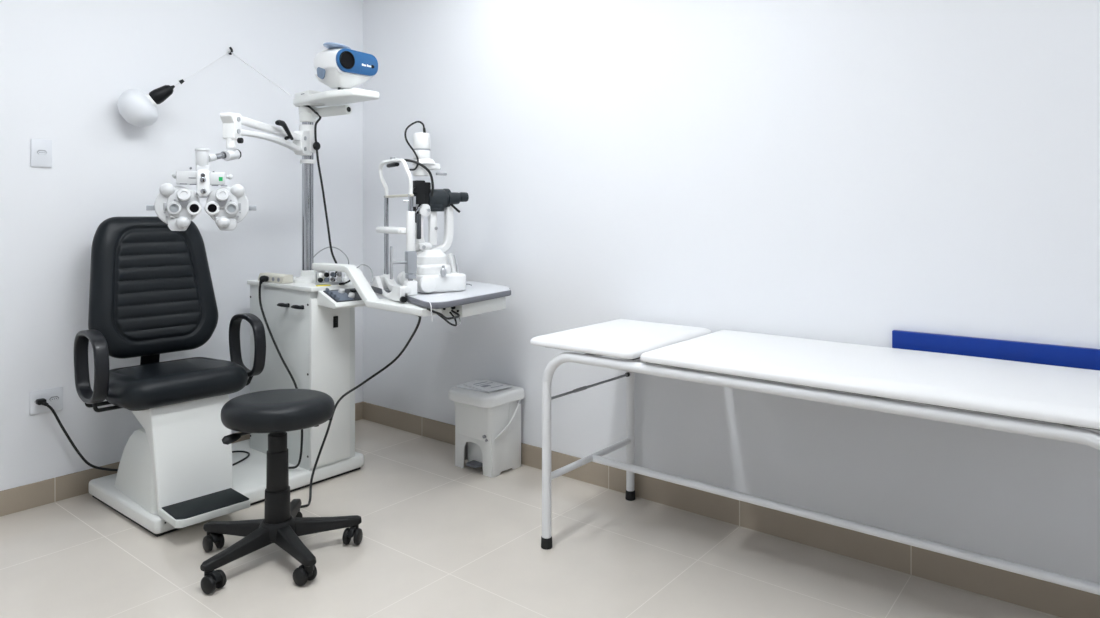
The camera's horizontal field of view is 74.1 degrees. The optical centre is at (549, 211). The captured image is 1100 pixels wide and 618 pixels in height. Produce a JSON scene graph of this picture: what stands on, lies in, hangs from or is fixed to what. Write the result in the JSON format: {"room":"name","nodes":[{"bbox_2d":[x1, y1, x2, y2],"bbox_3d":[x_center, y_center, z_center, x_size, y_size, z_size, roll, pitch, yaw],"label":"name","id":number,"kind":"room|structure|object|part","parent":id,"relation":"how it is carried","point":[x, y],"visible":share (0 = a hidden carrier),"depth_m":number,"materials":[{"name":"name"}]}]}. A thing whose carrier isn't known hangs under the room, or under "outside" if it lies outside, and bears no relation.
{"room":"examination room","nodes":[
{"label":"examination room","id":0,"kind":"room"},
{"bbox_2d":[0,0,362,490],"bbox_3d":[-2.367,-0.050,3.166,0.100,2.700,3.900,0,0,39],"label":"wall","id":1,"kind":"structure","parent":0,"point":[66,66],"depth_m":3.50,"materials":[{"name":"white paint"}]},
{"bbox_2d":[31,139,51,166],"bbox_3d":[-2.248,-0.260,3.224,0.013,0.122,0.080,0,0,39],"label":"light switch","id":2,"kind":"object","parent":1,"relation":"attached to","point":[41,150],"visible":1,"depth_m":3.22,"materials":[{"name":"white plastic"}]},
{"bbox_2d":[30,387,62,414],"bbox_3d":[-2.237,0.838,3.239,0.013,0.102,0.126,0,0,39],"label":"wall socket","id":3,"kind":"object","parent":1,"relation":"attached to","point":[54,396],"visible":1,"depth_m":3.24,"materials":[{"name":"white plastic"}]},
{"bbox_2d":[0,402,362,517],"bbox_3d":[-2.324,1.246,3.132,0.008,0.109,3.700,0,0,39],"label":"baseboard","id":4,"kind":"structure","parent":1,"relation":"attached to","point":[21,498],"depth_m":3.26,"materials":[{"name":"tile"}]},
{"bbox_2d":[0,420,1056,617],"bbox_3d":[-0.410,1.350,1.609,5.100,0.100,3.900,0,0,39],"label":"floor","id":5,"kind":"structure","parent":0,"point":[441,539],"depth_m":2.69,"materials":[{"name":"tile"}]},
{"bbox_2d":[200,389,362,593],"bbox_3d":[-1.031,0.995,2.736,0.591,0.611,0.594,0,0,39],"label":"stool","id":6,"kind":"object","parent":5,"relation":"on","point":[276,412],"visible":1,"depth_m":2.69,"materials":[{"name":"black leather"}]},
{"bbox_3d":[-1.197,1.209,2.793,0.280,0.082,0.069,0,0,12],"label":"leg","id":7,"kind":"part","parent":6,"relation":"part of","materials":[{"name":"black plastic"}]},
{"bbox_3d":[-1.116,1.209,2.610,0.069,0.082,0.280,0,0,30],"label":"leg","id":8,"kind":"part","parent":6,"relation":"part of","materials":[{"name":"black plastic"}]},
{"bbox_3d":[-1.097,0.814,2.674,0.028,0.031,0.213,0,0,39],"label":"height lever","id":9,"kind":"part","parent":6,"relation":"part of","materials":[{"name":"black plastic"}]},
{"bbox_3d":[-1.025,0.745,2.758,0.404,0.113,0.404,0,0,39],"label":"seat","id":10,"kind":"part","parent":6,"relation":"part of","materials":[{"name":"black leather"}]},
{"bbox_3d":[-0.917,1.209,2.631,0.069,0.082,0.280,0,0,-42],"label":"leg","id":11,"kind":"part","parent":6,"relation":"part of","materials":[{"name":"black plastic"}]},
{"bbox_3d":[-1.048,1.209,2.926,0.069,0.082,0.280,0,0,-6],"label":"leg","id":12,"kind":"part","parent":6,"relation":"part of","materials":[{"name":"black plastic"}]},
{"bbox_3d":[-0.875,1.209,2.826,0.280,0.082,0.069,0,0,-24],"label":"leg","id":13,"kind":"part","parent":6,"relation":"part of","materials":[{"name":"black plastic"}]},
{"bbox_2d":[89,88,510,536],"bbox_3d":[-1.050,0.352,3.427,1.543,1.905,1.478,0,0,39],"label":"stand","id":14,"kind":"object","parent":5,"relation":"on","point":[312,327],"depth_m":3.51,"materials":[{"name":"white metal"}]},
{"bbox_2d":[36,216,265,527],"bbox_3d":[-1.648,0.623,3.229,0.889,1.202,0.854,0,0,42],"label":"chair","id":15,"kind":"object","parent":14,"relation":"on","point":[151,293],"visible":0.98,"depth_m":3.16,"materials":[{"name":"black leather"}]},
{"bbox_3d":[-2.029,1.034,3.346,0.464,0.378,0.086,0,0,-28],"label":"power cord","id":16,"kind":"part","parent":15,"relation":"part of","materials":[{"name":"black plastic"}]},
{"bbox_3d":[-1.871,0.629,2.972,0.287,0.292,0.052,0,0,42],"label":"armrest","id":17,"kind":"part","parent":15,"relation":"part of","materials":[{"name":"black plastic"}]},
{"bbox_3d":[-1.824,0.334,3.362,0.202,0.626,0.550,0,0,42],"label":"backrest","id":18,"kind":"part","parent":15,"relation":"part of","materials":[{"name":"black leather"}]},
{"bbox_3d":[-1.670,0.742,3.226,0.485,0.122,0.553,0,0,42],"label":"seat","id":19,"kind":"part","parent":15,"relation":"part of","materials":[{"name":"black leather"}]},
{"bbox_3d":[-1.436,0.629,3.455,0.287,0.292,0.052,0,0,42],"label":"armrest","id":20,"kind":"part","parent":15,"relation":"part of","materials":[{"name":"black plastic"}]},
{"bbox_2d":[146,148,255,230],"bbox_3d":[-1.377,-0.094,2.899,0.383,0.337,0.144,0,0,-44],"label":"phoropter","id":21,"kind":"object","parent":14,"relation":"hanging from","point":[176,206],"visible":1,"depth_m":2.87,"materials":[{"name":"white plastic"}]},
{"bbox_3d":[-1.487,-0.086,2.831,0.054,0.054,0.044,0,0,-27],"label":"strong sphere knob","id":22,"kind":"part","parent":21,"relation":"part of","materials":[{"name":"white plastic"}]},
{"bbox_3d":[-1.434,0.041,2.847,0.049,0.049,0.044,0,0,-27],"label":"weak sphere knob","id":23,"kind":"part","parent":21,"relation":"part of","materials":[{"name":"white plastic"}]},
{"bbox_3d":[-1.346,-0.230,2.969,0.033,0.042,0.076,0,0,19],"label":"link rod","id":24,"kind":"part","parent":21,"relation":"part of","materials":[{"name":"silver metal"}]},
{"bbox_3d":[-1.306,0.041,2.914,0.049,0.049,0.044,0,0,-27],"label":"weak sphere knob","id":25,"kind":"part","parent":21,"relation":"part of","materials":[{"name":"white plastic"}]},
{"bbox_3d":[-1.294,-0.143,2.945,0.024,0.023,0.021,0,0,-27],"label":"tilt knob","id":26,"kind":"part","parent":21,"relation":"part of","materials":[{"name":"white plastic"}]},
{"bbox_3d":[-1.263,-0.086,2.948,0.054,0.054,0.044,0,0,-27],"label":"strong sphere knob","id":27,"kind":"part","parent":21,"relation":"part of","materials":[{"name":"white plastic"}]},
{"bbox_3d":[-1.282,-0.296,3.018,0.017,0.024,0.024,0,0,7],"label":"thumb knob","id":28,"kind":"part","parent":14,"relation":"part of","materials":[{"name":"black plastic"}]},
{"bbox_3d":[-1.392,0.334,3.692,0.235,0.040,0.059,0,0,40],"label":"casing","id":29,"kind":"part","parent":14,"relation":"part of","materials":[{"name":"beige plastic"}]},
{"bbox_3d":[-1.327,0.768,3.591,0.130,0.908,0.479,0,0,-39],"label":"power strip","id":30,"kind":"part","parent":14,"relation":"part of","materials":[{"name":"white plastic"}]},
{"bbox_3d":[-1.288,0.451,3.542,0.102,0.020,0.047,0,0,39],"label":"holder handle","id":31,"kind":"part","parent":14,"relation":"part of","materials":[{"name":"black plastic"}]},
{"bbox_3d":[-1.233,-0.379,3.376,0.043,0.080,0.163,0,0,0],"label":"clamp lever","id":32,"kind":"part","parent":14,"relation":"part of","materials":[{"name":"black plastic"}]},
{"bbox_3d":[-1.193,0.451,3.466,0.102,0.020,0.047,0,0,39],"label":"holder handle","id":33,"kind":"part","parent":14,"relation":"part of","materials":[{"name":"black plastic"}]},
{"bbox_2d":[247,277,353,291],"bbox_3d":[-1.259,0.365,3.712,0.580,0.020,0.283,0,0,39],"label":"countertop","id":34,"kind":"structure","parent":14,"relation":"on","point":[311,287],"depth_m":3.57,"materials":[{"name":"white laminate"}]},
{"bbox_3d":[-1.234,-0.343,3.663,0.082,0.195,0.156,0,0,7],"label":"instrument arm","id":35,"kind":"part","parent":14,"relation":"part of","materials":[{"name":"white plastic"}]},
{"bbox_2d":[313,142,319,149],"bbox_3d":[-1.174,-0.332,3.666,0.024,0.044,0.040,0,0,39],"label":"switch","id":36,"kind":"object","parent":14,"relation":"attached to","point":[316,145],"depth_m":3.66,"materials":[{"name":"black plastic"}]},
{"bbox_3d":[-1.175,-0.103,3.693,0.194,0.879,0.118,0,0,-14],"label":"hanging cord","id":37,"kind":"part","parent":14,"relation":"part of","materials":[{"name":"black plastic"}]},
{"bbox_2d":[315,271,342,284],"bbox_3d":[-1.078,0.323,3.565,0.130,0.063,0.050,0,0,-32],"label":"rack","id":38,"kind":"object","parent":14,"relation":"on","point":[327,279],"visible":0.96,"depth_m":3.55,"materials":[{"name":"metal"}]},
{"bbox_3d":[-1.064,0.810,3.527,0.018,0.800,0.217,0,0,39],"label":"door","id":39,"kind":"part","parent":14,"relation":"part of","materials":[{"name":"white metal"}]},
{"bbox_2d":[333,316,337,327],"bbox_3d":[-1.039,0.533,3.537,0.012,0.056,0.026,0,0,39],"label":"switch","id":40,"kind":"object","parent":14,"relation":"attached to","point":[335,318],"depth_m":3.53,"materials":[{"name":"black plastic"}]},
{"bbox_2d":[293,88,378,106],"bbox_3d":[-1.068,-0.566,3.570,0.520,0.068,0.187,0,0,39],"label":"shelf","id":41,"kind":"object","parent":14,"relation":"attached to","point":[309,98],"depth_m":3.51,"materials":[{"name":"white plastic"}]},
{"bbox_3d":[-0.992,0.395,3.445,0.110,0.038,0.085,0,0,45],"label":"panel plate","id":42,"kind":"part","parent":14,"relation":"part of","materials":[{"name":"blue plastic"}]},
{"bbox_3d":[-0.966,0.409,3.483,0.196,0.075,0.241,0,0,39],"label":"control panel","id":43,"kind":"part","parent":14,"relation":"part of","materials":[{"name":"white plastic"}]},
{"bbox_3d":[-0.996,0.376,3.485,0.032,0.025,0.030,0,0,39],"label":"knob","id":44,"kind":"part","parent":14,"relation":"part of","materials":[{"name":"white plastic"}]},
{"bbox_3d":[-0.961,0.396,3.484,0.129,0.045,0.200,0,0,45],"label":"panel","id":45,"kind":"part","parent":14,"relation":"part of","materials":[{"name":"grey plastic"}]},
{"bbox_2d":[342,274,347,281],"bbox_3d":[-1.022,0.332,3.643,0.033,0.044,0.033,0,0,39],"label":"bottle","id":46,"kind":"object","parent":14,"relation":"on","point":[345,278],"visible":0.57,"depth_m":3.63,"materials":[{"name":"white plastic"}]},
{"bbox_2d":[314,42,377,89],"bbox_3d":[-0.998,-0.679,3.491,0.246,0.208,0.255,0,0,39],"label":"projector","id":47,"kind":"object","parent":14,"relation":"on","point":[338,67],"visible":0.98,"depth_m":3.42,"materials":[{"name":"white plastic"}]},
{"bbox_2d":[317,67,324,78],"bbox_3d":[-1.075,-0.653,3.423,0.061,0.060,0.007,0,0,39],"label":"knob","id":48,"kind":"object","parent":47,"relation":"attached to","point":[320,70],"depth_m":3.42,"materials":[{"name":"blue plastic"}]},
{"bbox_2d":[323,42,350,48],"bbox_3d":[-0.997,-0.772,3.418,0.111,0.020,0.142,0,0,39],"label":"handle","id":49,"kind":"object","parent":47,"relation":"attached to","point":[330,45],"depth_m":3.38,"materials":[{"name":"blue plastic"}]},
{"bbox_3d":[-0.907,-0.703,3.433,0.016,0.110,0.232,0,0,39],"label":"plate","id":50,"kind":"part","parent":47,"relation":"part of","materials":[{"name":"blue plastic"}]},
{"bbox_3d":[-0.942,0.395,3.459,0.032,0.025,0.030,0,0,39],"label":"knob","id":51,"kind":"part","parent":14,"relation":"part of","materials":[{"name":"white plastic"}]},
{"bbox_3d":[-0.824,0.341,3.329,0.912,0.177,0.100,0,0,43],"label":"table arm","id":52,"kind":"part","parent":14,"relation":"part of","materials":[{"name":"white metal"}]},
{"bbox_2d":[371,121,471,321],"bbox_3d":[-0.507,0.008,3.312,0.466,0.864,0.701,0,0,-31],"label":"lamp","id":53,"kind":"object","parent":14,"relation":"on","point":[427,268],"visible":1,"depth_m":3.37,"materials":[{"name":"white plastic"}]},
{"bbox_3d":[-0.784,0.117,3.496,0.021,0.390,0.021,0,0,-31],"label":"post","id":54,"kind":"part","parent":53,"relation":"part of","materials":[{"name":"silver metal"}]},
{"bbox_3d":[-0.713,-0.124,3.349,0.048,0.242,0.354,0,0,-31],"label":"head frame","id":55,"kind":"part","parent":53,"relation":"part of","materials":[{"name":"white plastic"}]},
{"bbox_3d":[-0.633,0.379,3.148,0.028,0.028,0.022,0,0,-31],"label":"clamp knob","id":56,"kind":"part","parent":53,"relation":"part of","materials":[{"name":"black plastic"}]},
{"bbox_3d":[-0.614,0.117,3.214,0.021,0.390,0.021,0,0,-31],"label":"post","id":57,"kind":"part","parent":53,"relation":"part of","materials":[{"name":"silver metal"}]},
{"bbox_3d":[-0.599,0.067,3.328,0.018,0.115,0.020,0,0,-31],"label":"scale plate","id":58,"kind":"part","parent":53,"relation":"part of","materials":[{"name":"grey metal"}]},
{"bbox_2d":[415,204,422,213],"bbox_3d":[-0.614,-0.013,3.372,0.041,0.050,0.030,0,0,-31],"label":"mirror","id":59,"kind":"object","parent":53,"relation":"attached to","point":[419,210],"depth_m":3.37,"materials":[{"name":"silver metal"}]},
{"bbox_3d":[-0.595,0.092,3.412,0.128,0.262,0.090,0,0,-31],"label":"illumination arm","id":60,"kind":"part","parent":53,"relation":"part of","materials":[{"name":"white plastic"}]},
{"bbox_3d":[-0.521,0.088,3.462,0.123,0.243,0.044,0,0,-31],"label":"microscope arm","id":61,"kind":"part","parent":53,"relation":"part of","materials":[{"name":"white plastic"}]},
{"bbox_3d":[-0.462,0.245,3.425,0.045,0.104,0.029,0,0,-31],"label":"lock lever","id":62,"kind":"part","parent":53,"relation":"part of","materials":[{"name":"white plastic"}]},
{"bbox_2d":[448,383,523,477],"bbox_3d":[-0.329,1.098,3.707,0.308,0.404,0.283,0,0,41],"label":"pedal bin","id":63,"kind":"object","parent":5,"relation":"on","point":[487,425],"visible":0.96,"depth_m":3.63,"materials":[{"name":"white plastic"}]},
{"bbox_2d":[455,380,497,392],"bbox_3d":[-0.346,0.892,3.730,0.225,0.007,0.165,0,0,35],"label":"leaflet","id":64,"kind":"object","parent":63,"relation":"on","point":[461,385],"visible":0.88,"depth_m":3.69,"materials":[{"name":"paper"}]},
{"bbox_2d":[463,379,511,391],"bbox_3d":[-0.320,0.886,3.723,0.155,0.006,0.210,0,0,-42],"label":"leaflet","id":65,"kind":"object","parent":64,"relation":"on","point":[486,385],"visible":1,"depth_m":3.71,"materials":[{"name":"paper"}]},
{"bbox_3d":[-0.329,0.923,3.708,0.306,0.054,0.283,0,0,41],"label":"lid","id":66,"kind":"part","parent":63,"relation":"part of","materials":[{"name":"white plastic"}]},
{"bbox_3d":[-0.207,1.036,3.629,0.024,0.163,0.190,0,0,38],"label":"carry handle","id":67,"kind":"part","parent":63,"relation":"part of","materials":[{"name":"white plastic"}]},
{"bbox_2d":[530,319,1099,594],"bbox_3d":[0.871,0.890,2.509,1.935,0.820,0.653,0,0,39],"label":"examination table","id":68,"kind":"object","parent":5,"relation":"on","point":[1069,397],"visible":1,"depth_m":2.31,"materials":[{"name":"white leather"}]},
{"bbox_3d":[0.175,0.729,3.063,0.016,0.016,0.605,0,0,39],"label":"headrest rod","id":69,"kind":"part","parent":68,"relation":"part of","materials":[{"name":"grey metal"}]},
{"bbox_2d":[530,319,711,358],"bbox_3d":[0.302,0.502,2.963,0.479,0.038,0.650,0,0,39],"label":"cushion","id":70,"kind":"object","parent":68,"relation":"on","point":[619,338],"depth_m":2.82,"materials":[{"name":"white leather"}]},
{"bbox_3d":[1.067,0.900,2.741,1.834,0.740,0.036,0,0,39],"label":"frame","id":71,"kind":"part","parent":68,"relation":"part of","materials":[{"name":"white metal"}]},
{"bbox_3d":[0.690,0.900,2.267,1.834,0.740,0.036,0,0,39],"label":"frame","id":72,"kind":"part","parent":68,"relation":"part of","materials":[{"name":"white metal"}]},
{"bbox_2d":[640,330,1099,429],"bbox_3d":[1.069,0.501,2.352,1.430,0.042,0.653,0,0,39],"label":"cushion","id":73,"kind":"object","parent":68,"relation":"on","point":[1068,397],"depth_m":2.19,"materials":[{"name":"white leather"}]},
{"bbox_2d":[363,0,1099,583],"bbox_3d":[0.773,-0.050,3.096,4.900,2.700,0.100,0,0,39],"label":"wall","id":74,"kind":"structure","parent":0,"point":[859,172],"depth_m":2.97,"materials":[{"name":"white paint"}]},
{"bbox_2d":[363,402,1099,617],"bbox_3d":[0.739,1.246,3.054,4.900,0.109,0.008,0,0,39],"label":"baseboard","id":75,"kind":"structure","parent":74,"relation":"attached to","point":[1058,600],"depth_m":2.82,"materials":[{"name":"tile"}]},
{"bbox_2d":[892,330,1099,370],"bbox_3d":[1.869,0.460,2.144,1.600,0.064,0.025,0,0,39],"label":"bumper cover","id":76,"kind":"object","parent":74,"relation":"attached to","point":[1038,353],"visible":0.94,"depth_m":2.43,"materials":[{"name":"blue plastic"}]},
{"bbox_3d":[-1.706,-0.859,3.889,0.034,0.043,0.024,0,0,39],"label":"wall hook","id":77,"kind":"object","parent":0,"visible":0},
{"bbox_2d":[117,51,291,126],"bbox_3d":[-1.687,-0.631,3.559,0.459,0.454,0.666,0,0,39],"label":"wall lamp","id":78,"kind":"object","parent":77,"relation":"hanging from","point":[137,108],"visible":1,"depth_m":3.41,"materials":[{"name":"white"}]},
{"bbox_3d":[-1.948,-0.492,3.453,0.182,0.176,0.174,0,0,39],"label":"globe","id":79,"kind":"part","parent":78,"relation":"part of","materials":[{"name":"white"}]},
{"bbox_3d":[-1.745,-0.730,3.692,0.022,0.252,0.401,0,0,14],"label":"cord","id":80,"kind":"part","parent":78,"relation":"part of","materials":[{"name":"white plastic"}]},
{"bbox_3d":[-1.504,-0.720,3.781,0.458,0.276,0.007,0,0,28],"label":"cord","id":81,"kind":"part","parent":78,"relation":"part of","materials":[{"name":"white plastic"}]}
]}

